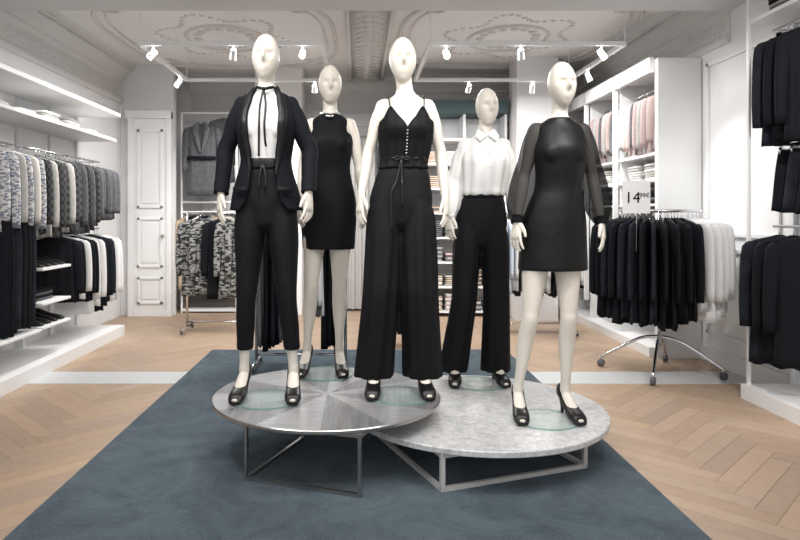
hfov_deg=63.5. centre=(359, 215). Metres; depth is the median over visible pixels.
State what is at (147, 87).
wall partition
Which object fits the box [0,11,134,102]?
trim
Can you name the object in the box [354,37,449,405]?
mannequin
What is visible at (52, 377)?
trim
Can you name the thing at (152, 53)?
track light frame
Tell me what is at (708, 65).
trim
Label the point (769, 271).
shelving unit
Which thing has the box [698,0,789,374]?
wall
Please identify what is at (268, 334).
clothes rack
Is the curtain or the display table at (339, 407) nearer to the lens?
the display table at (339, 407)
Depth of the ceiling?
6.77 m
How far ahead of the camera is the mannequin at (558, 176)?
3.26 m
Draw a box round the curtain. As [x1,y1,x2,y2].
[347,136,376,308]
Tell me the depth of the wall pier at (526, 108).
7.80 m
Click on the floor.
(730, 464)
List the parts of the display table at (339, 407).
frame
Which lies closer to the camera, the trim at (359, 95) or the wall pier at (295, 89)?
the wall pier at (295, 89)
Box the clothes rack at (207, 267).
[176,212,235,334]
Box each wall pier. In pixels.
[255,66,303,314]
[509,57,557,320]
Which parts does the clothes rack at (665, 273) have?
price sign panel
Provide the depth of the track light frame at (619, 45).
5.60 m
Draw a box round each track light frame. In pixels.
[138,11,328,92]
[414,11,626,92]
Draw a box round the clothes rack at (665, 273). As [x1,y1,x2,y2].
[590,180,735,385]
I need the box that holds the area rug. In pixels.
[3,350,711,539]
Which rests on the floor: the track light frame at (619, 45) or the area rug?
the area rug
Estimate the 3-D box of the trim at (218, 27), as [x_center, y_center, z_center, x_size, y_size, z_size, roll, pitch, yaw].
[0.075,-1.922,7.000,5.454,0.044,2.744,0,0,0]
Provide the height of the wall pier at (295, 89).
3.200 m
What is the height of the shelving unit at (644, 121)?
2.700 m
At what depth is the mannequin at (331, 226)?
3.82 m
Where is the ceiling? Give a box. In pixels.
[58,11,661,77]
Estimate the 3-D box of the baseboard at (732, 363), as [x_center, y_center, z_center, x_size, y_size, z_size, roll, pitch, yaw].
[3.035,1.200,5.135,0.030,0.140,1.170,0,0,0]
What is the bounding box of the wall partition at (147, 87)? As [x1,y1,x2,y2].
[121,65,175,314]
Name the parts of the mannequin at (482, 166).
glass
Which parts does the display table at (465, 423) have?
frame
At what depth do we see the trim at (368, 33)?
6.89 m
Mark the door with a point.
(150, 132)
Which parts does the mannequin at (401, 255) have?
glass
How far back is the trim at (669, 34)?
6.21 m
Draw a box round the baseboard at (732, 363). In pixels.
[700,343,789,382]
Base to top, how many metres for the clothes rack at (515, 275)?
1.294 m
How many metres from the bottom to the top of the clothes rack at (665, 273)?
1.536 m
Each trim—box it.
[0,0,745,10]
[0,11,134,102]
[28,372,756,383]
[91,11,644,68]
[187,75,508,113]
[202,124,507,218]
[345,11,394,80]
[574,11,730,95]
[706,32,781,345]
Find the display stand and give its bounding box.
[175,112,238,312]
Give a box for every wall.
[0,47,120,324]
[176,78,577,306]
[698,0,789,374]
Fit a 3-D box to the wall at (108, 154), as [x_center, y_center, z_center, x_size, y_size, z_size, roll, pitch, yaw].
[-3.125,-0.330,4.000,0.150,3.200,10.400,0,0,0]
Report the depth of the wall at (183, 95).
9.00 m
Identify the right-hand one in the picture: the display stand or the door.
the display stand
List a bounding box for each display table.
[212,367,440,497]
[369,375,610,492]
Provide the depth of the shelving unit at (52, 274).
5.62 m
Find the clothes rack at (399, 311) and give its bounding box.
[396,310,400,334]
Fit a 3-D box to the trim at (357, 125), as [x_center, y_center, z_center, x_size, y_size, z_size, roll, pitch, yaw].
[0.370,-0.130,8.988,5.140,2.300,0.025,0,0,0]
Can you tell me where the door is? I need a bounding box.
[125,110,172,316]
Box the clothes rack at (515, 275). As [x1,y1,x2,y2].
[506,212,578,336]
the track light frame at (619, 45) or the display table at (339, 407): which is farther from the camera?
the track light frame at (619, 45)
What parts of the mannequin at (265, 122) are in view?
glass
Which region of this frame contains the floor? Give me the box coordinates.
[0,307,799,539]
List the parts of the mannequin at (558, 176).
glass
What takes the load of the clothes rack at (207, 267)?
on the floor
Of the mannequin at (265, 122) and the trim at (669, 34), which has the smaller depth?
the mannequin at (265, 122)
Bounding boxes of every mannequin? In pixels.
[213,34,317,409]
[297,65,366,380]
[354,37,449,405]
[442,88,516,390]
[507,62,611,430]
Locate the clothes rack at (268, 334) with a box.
[252,223,347,372]
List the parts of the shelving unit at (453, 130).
header panel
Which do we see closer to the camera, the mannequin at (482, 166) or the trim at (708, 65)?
the mannequin at (482, 166)
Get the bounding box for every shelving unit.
[0,63,124,397]
[427,100,508,312]
[568,57,700,358]
[739,0,799,425]
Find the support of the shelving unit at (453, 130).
on the floor
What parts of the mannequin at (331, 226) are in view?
glass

